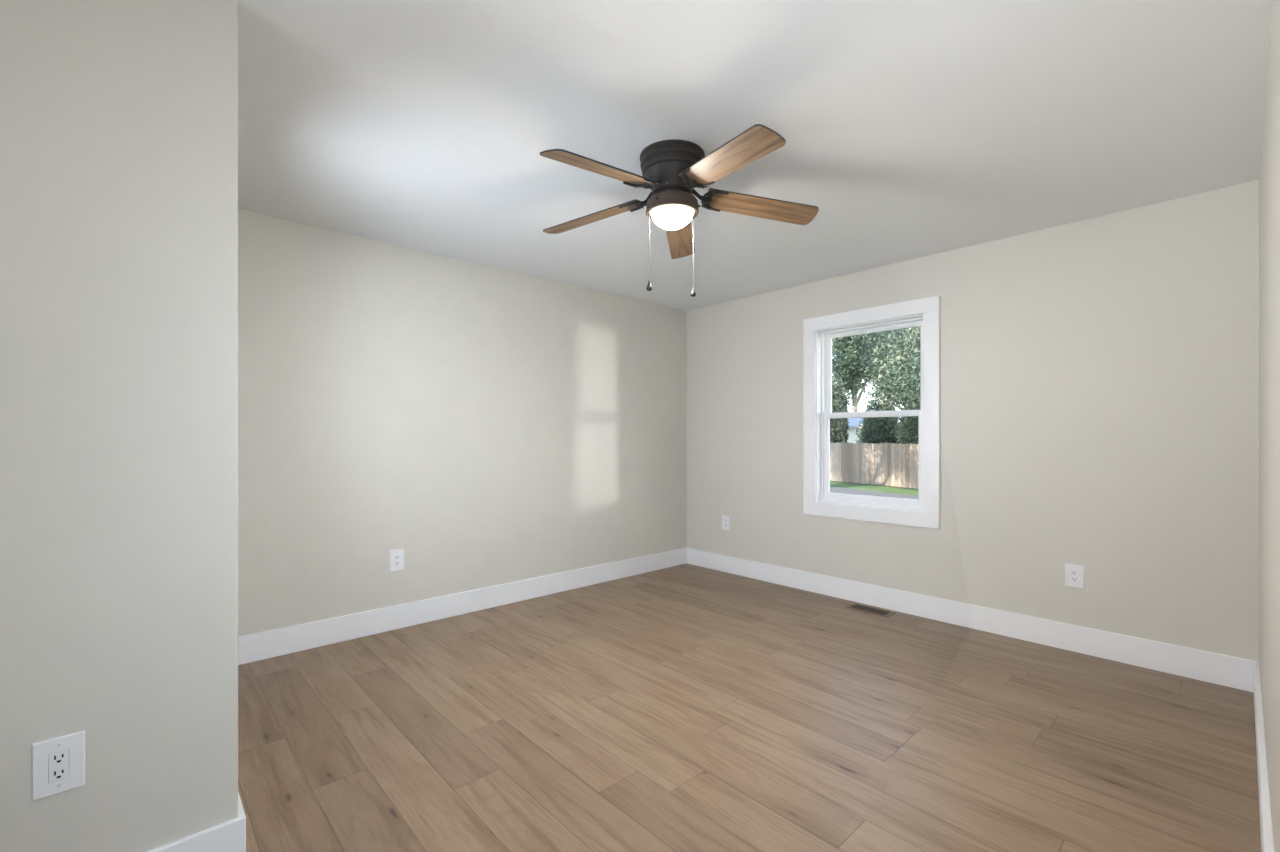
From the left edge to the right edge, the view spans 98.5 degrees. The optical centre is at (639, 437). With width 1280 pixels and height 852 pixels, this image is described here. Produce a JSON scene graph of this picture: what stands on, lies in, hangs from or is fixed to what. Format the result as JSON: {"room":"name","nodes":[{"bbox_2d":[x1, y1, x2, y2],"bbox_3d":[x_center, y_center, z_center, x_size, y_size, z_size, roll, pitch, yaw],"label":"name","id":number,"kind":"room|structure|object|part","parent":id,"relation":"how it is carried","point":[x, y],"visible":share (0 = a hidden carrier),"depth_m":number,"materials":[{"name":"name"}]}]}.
{"room":"empty bedroom","nodes":[
{"label":"empty bedroom","id":0,"kind":"room"},
{"bbox_2d":[0,0,237,851],"bbox_3d":[-1.874,-0.005,0.945,1.914,2.440,0.120,0,0,-43],"label":"wall","id":1,"kind":"structure","parent":0,"point":[119,118],"depth_m":1.39,"materials":[{"name":"beige paint"}]},
{"bbox_2d":[32,730,84,800],"bbox_3d":[-1.381,0.779,1.310,0.087,0.132,0.008,0,0,-43],"label":"wall outlet","id":2,"kind":"object","parent":1,"relation":"attached to","point":[58,763],"visible":1,"depth_m":1.31,"materials":[{"name":"white plastic"}]},
{"bbox_2d":[49,749,68,781],"bbox_3d":[-1.381,0.779,1.310,0.033,0.067,0.007,0,0,-43],"label":"receptacle","id":3,"kind":"object","parent":2,"relation":"attached to","point":[58,758],"depth_m":1.31,"materials":[{"name":"white plastic"}]},
{"bbox_2d":[147,795,245,851],"bbox_3d":[-1.811,1.140,0.991,1.790,0.150,0.135,0,0,-43],"label":"baseboard","id":4,"kind":"structure","parent":1,"relation":"attached to","point":[229,836],"depth_m":1.50,"materials":[{"name":"white paint"}]},
{"bbox_2d":[238,209,686,635],"bbox_3d":[-0.969,-0.005,4.131,4.006,2.440,0.140,0,0,-43],"label":"wall","id":5,"kind":"structure","parent":0,"point":[489,426],"depth_m":3.64,"materials":[{"name":"beige paint"}]},
{"bbox_2d":[390,549,403,570],"bbox_3d":[-1.545,0.779,3.503,0.087,0.132,0.008,0,0,-43],"label":"wall outlet","id":6,"kind":"object","parent":5,"relation":"attached to","point":[396,556],"visible":1,"depth_m":3.50,"materials":[{"name":"white plastic"}]},
{"bbox_2d":[394,554,399,565],"bbox_3d":[-1.544,0.779,3.502,0.033,0.067,0.007,0,0,-43],"label":"receptacle","id":7,"kind":"object","parent":6,"relation":"attached to","point":[396,556],"depth_m":3.50,"materials":[{"name":"white plastic"}]},
{"bbox_2d":[238,548,686,664],"bbox_3d":[-0.922,1.140,4.068,3.710,0.150,0.016,0,0,-43],"label":"baseboard","id":8,"kind":"structure","parent":5,"relation":"attached to","point":[258,646],"depth_m":3.63,"materials":[{"name":"white paint"}]},
{"bbox_2d":[238,563,1260,851],"bbox_3d":[-0.330,1.275,2.121,5.780,0.120,3.968,0,0,-43],"label":"floor","id":9,"kind":"structure","parent":0,"point":[686,707],"depth_m":2.22,"materials":[{"name":"brown wood"}]},
{"bbox_2d":[846,603,895,617],"bbox_3d":[1.617,1.212,3.877,0.136,0.005,0.310,0,0,-43],"label":"floor vent","id":10,"kind":"object","parent":9,"relation":"in","point":[867,609],"visible":1,"depth_m":3.87,"materials":[{"name":"brown metal"}]},
{"bbox_2d":[852,604,889,614],"bbox_3d":[1.617,1.212,3.877,0.098,0.003,0.254,0,0,-43],"label":"grille","id":11,"kind":"object","parent":10,"relation":"attached to","point":[867,609],"depth_m":3.87,"materials":[{"name":"metal"}]},
{"bbox_2d":[235,0,1271,310],"bbox_3d":[-0.330,-1.305,2.121,5.780,0.160,3.968,0,0,-43],"label":"ceiling","id":12,"kind":"structure","parent":0,"point":[914,129],"depth_m":2.13,"materials":[{"name":"white paint"}]},
{"bbox_2d":[540,124,818,296],"bbox_3d":[0.113,-0.925,2.369,1.240,0.600,1.279,0,0,-43],"label":"ceiling fan","id":13,"kind":"object","parent":12,"relation":"hanging from","point":[672,169],"visible":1,"depth_m":2.31,"materials":[{"name":"brown wood"}]},
{"bbox_3d":[-0.222,-1.030,2.587,0.517,0.006,0.133,-6,10,27],"label":"blade","id":14,"kind":"part","parent":13,"relation":"part of","materials":[{"name":"brown wood"}]},
{"bbox_3d":[-0.146,-1.030,2.115,0.133,0.006,0.517,18,18,42],"label":"blade","id":15,"kind":"part","parent":13,"relation":"part of","materials":[{"name":"brown wood"}]},
{"bbox_3d":[0.046,-1.070,2.449,0.110,0.056,0.040,-6,10,27],"label":"iron arm","id":16,"kind":"part","parent":13,"relation":"part of","materials":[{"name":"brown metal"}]},
{"bbox_3d":[0.040,-0.822,2.344,0.003,0.330,0.003,0,0,-43],"label":"pull chain","id":17,"kind":"part","parent":13,"relation":"part of","materials":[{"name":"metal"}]},
{"bbox_3d":[0.141,-0.950,2.404,0.197,0.075,0.197,0,0,-43],"label":"lamp shade","id":18,"kind":"part","parent":13,"relation":"part of","materials":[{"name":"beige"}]},
{"bbox_3d":[0.203,-1.030,2.806,0.133,0.006,0.517,-13,-8,7],"label":"blade","id":19,"kind":"part","parent":13,"relation":"part of","materials":[{"name":"brown wood"}]},
{"bbox_3d":[0.243,-1.070,2.423,0.110,0.056,0.040,6,-14,-9],"label":"iron arm","id":20,"kind":"part","parent":13,"relation":"part of","materials":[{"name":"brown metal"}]},
{"bbox_3d":[0.327,-1.030,2.042,0.133,0.006,0.517,15,-1,-28],"label":"blade","id":21,"kind":"part","parent":13,"relation":"part of","materials":[{"name":"brown wood"}]},
{"bbox_3d":[0.542,-1.030,2.469,0.517,0.006,0.133,6,-14,-9],"label":"blade","id":22,"kind":"part","parent":13,"relation":"part of","materials":[{"name":"brown wood"}]},
{"bbox_2d":[687,180,1258,660],"bbox_3d":[1.796,-0.005,3.975,0.140,2.440,3.828,0,0,-43],"label":"wall","id":23,"kind":"structure","parent":0,"point":[1099,376],"depth_m":3.19,"materials":[{"name":"beige paint"}]},
{"bbox_2d":[722,515,729,529],"bbox_3d":[0.776,0.769,4.979,0.008,0.132,0.087,0,0,-43],"label":"wall outlet","id":24,"kind":"object","parent":23,"relation":"attached to","point":[725,518],"visible":1,"depth_m":4.98,"materials":[{"name":"white plastic"}]},
{"bbox_2d":[803,296,939,528],"bbox_3d":[1.698,-0.166,4.069,0.158,1.548,1.006,0,0,-43],"label":"window","id":25,"kind":"structure","parent":23,"relation":"in","point":[818,332],"depth_m":4.04,"materials":[{"name":"white paint"}]},
{"bbox_3d":[1.728,-0.166,4.096,0.076,1.330,0.788,0,0,-43],"label":"vinyl frame","id":26,"kind":"part","parent":25,"relation":"part of","materials":[{"name":"white plastic"}]},
{"bbox_3d":[1.714,0.146,4.084,0.030,0.670,0.752,0,0,-43],"label":"sash","id":27,"kind":"part","parent":25,"relation":"part of","materials":[{"name":"white plastic"}]},
{"bbox_3d":[1.741,-0.486,4.108,0.030,0.662,0.752,0,0,-43],"label":"sash","id":28,"kind":"part","parent":25,"relation":"part of","materials":[{"name":"white plastic"}]},
{"bbox_2d":[687,548,1253,691],"bbox_3d":[1.686,1.140,3.980,0.016,0.150,3.670,0,0,-43],"label":"baseboard","id":29,"kind":"structure","parent":23,"relation":"attached to","point":[1215,668],"depth_m":3.33,"materials":[{"name":"white paint"}]},
{"bbox_2d":[1065,563,1083,588],"bbox_3d":[2.469,0.787,3.131,0.008,0.132,0.087,0,0,-43],"label":"wall outlet","id":30,"kind":"object","parent":23,"relation":"attached to","point":[1074,574],"visible":1,"depth_m":3.13,"materials":[{"name":"white plastic"}]},
{"bbox_2d":[1071,570,1077,581],"bbox_3d":[2.469,0.787,3.131,0.007,0.067,0.033,0,0,-43],"label":"receptacle","id":31,"kind":"object","parent":30,"relation":"attached to","point":[1074,573],"depth_m":3.13,"materials":[{"name":"white plastic"}]},
{"bbox_2d":[1259,0,1279,851],"bbox_3d":[0.912,-0.005,0.662,5.640,2.440,0.140,0,0,-43],"label":"wall","id":32,"kind":"structure","parent":0,"point":[1269,177],"depth_m":1.56,"materials":[{"name":"beige paint"}]},
{"bbox_2d":[1254,661,1273,851],"bbox_3d":[0.910,1.140,0.768,5.500,0.150,0.018,0,0,-43],"label":"baseboard","id":33,"kind":"structure","parent":32,"relation":"attached to","point":[1266,830],"depth_m":1.77,"materials":[{"name":"white paint"}]},
{"label":"outside","id":34,"kind":"structure","parent":0,"visible":0},
{"bbox_2d":[830,481,917,495],"bbox_3d":[23.380,1.965,39.921,79.460,0.300,100.000,0,0,-43],"label":"lawn","id":35,"kind":"structure","parent":34,"point":[870,487],"depth_m":19.61,"materials":[{"name":"green plant"}]},
{"bbox_2d":[832,345,838,373],"bbox_3d":[8.776,-2.618,29.600,4.349,9.033,3.753,0,0,-32],"label":"leafy tree","id":36,"kind":"object","parent":35,"relation":"on","point":[833,367],"visible":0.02,"depth_m":28.94,"materials":[{"name":"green plant"}]},
{"bbox_2d":[830,375,849,442],"bbox_3d":[8.401,-0.657,24.856,1.979,5.051,1.985,0,0,-9],"label":"leafy shrub","id":37,"kind":"object","parent":35,"relation":"on","point":[838,427],"visible":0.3,"depth_m":24.20,"materials":[{"name":"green plant"}]},
{"bbox_2d":[832,333,874,411],"bbox_3d":[15.525,-3.911,38.563,4.799,11.603,5.648,0,0,18],"label":"leafy tree","id":38,"kind":"object","parent":35,"relation":"on","point":[850,374],"visible":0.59,"depth_m":37.56,"materials":[{"name":"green plant"}]},
{"bbox_2d":[830,442,917,488],"bbox_3d":[6.522,1.055,25.883,0.163,1.720,31.290,0,0,-26],"label":"wooden fence","id":39,"kind":"object","parent":35,"relation":"on","point":[887,464],"visible":0.11,"depth_m":20.81,"materials":[{"name":"brown wood"}]},
{"bbox_3d":[7.527,0.993,23.703,0.066,1.585,2.400,0,0,-26],"label":"board panel","id":40,"kind":"part","parent":39,"relation":"part of","materials":[{"name":"brown wood"}]},
{"bbox_3d":[8.571,0.993,21.542,0.066,1.584,2.400,0,0,-26],"label":"board panel","id":41,"kind":"part","parent":39,"relation":"part of","materials":[{"name":"brown wood"}]},
{"bbox_3d":[9.616,0.993,19.382,0.066,1.585,2.400,0,0,-26],"label":"board panel","id":42,"kind":"part","parent":39,"relation":"part of","materials":[{"name":"brown wood"}]},
{"bbox_2d":[847,417,900,442],"bbox_3d":[13.311,0.325,31.535,4.700,2.980,5.100,0,0,-35],"label":"house","id":43,"kind":"structure","parent":35,"relation":"on","point":[853,422],"depth_m":30.36,"materials":[{"name":"white"}]},
{"bbox_2d":[856,397,904,443],"bbox_3d":[9.986,0.090,22.907,1.796,3.559,1.784,0,0,-43],"label":"leafy shrub","id":44,"kind":"object","parent":35,"relation":"on","point":[878,430],"visible":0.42,"depth_m":22.48,"materials":[{"name":"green plant"}]},
{"bbox_2d":[845,326,920,410],"bbox_3d":[9.624,-1.872,17.382,5.463,7.533,5.372,0,0,-28],"label":"leafy tree","id":45,"kind":"object","parent":35,"relation":"on","point":[877,390],"visible":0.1,"depth_m":17.15,"materials":[{"name":"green plant"}]},
{"bbox_2d":[858,330,907,405],"bbox_3d":[11.543,-2.906,23.610,3.904,9.596,5.284,0,0,39],"label":"leafy tree","id":46,"kind":"object","parent":35,"relation":"on","point":[873,336],"visible":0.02,"depth_m":23.63,"materials":[{"name":"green plant"}]},
{"bbox_2d":[854,326,920,406],"bbox_3d":[7.056,-1.675,11.706,5.452,7.122,4.344,0,0,-18],"label":"leafy tree","id":47,"kind":"object","parent":35,"relation":"on","point":[915,378],"visible":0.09,"depth_m":11.24,"materials":[{"name":"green plant"}]},
{"bbox_2d":[895,398,920,443],"bbox_3d":[10.829,-0.038,20.970,1.972,3.816,1.919,0,0,-7],"label":"leafy shrub","id":48,"kind":"object","parent":35,"relation":"on","point":[908,433],"visible":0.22,"depth_m":20.78,"materials":[{"name":"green plant"}]},
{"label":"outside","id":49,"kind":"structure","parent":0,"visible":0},
{"bbox_2d":[830,486,917,498],"bbox_3d":[4.217,1.800,20.958,4.550,0.030,45.768,0,0,-24],"label":"driveway","id":50,"kind":"structure","parent":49,"point":[832,489],"depth_m":17.56,"materials":[{"name":"grey concrete"}]}
]}

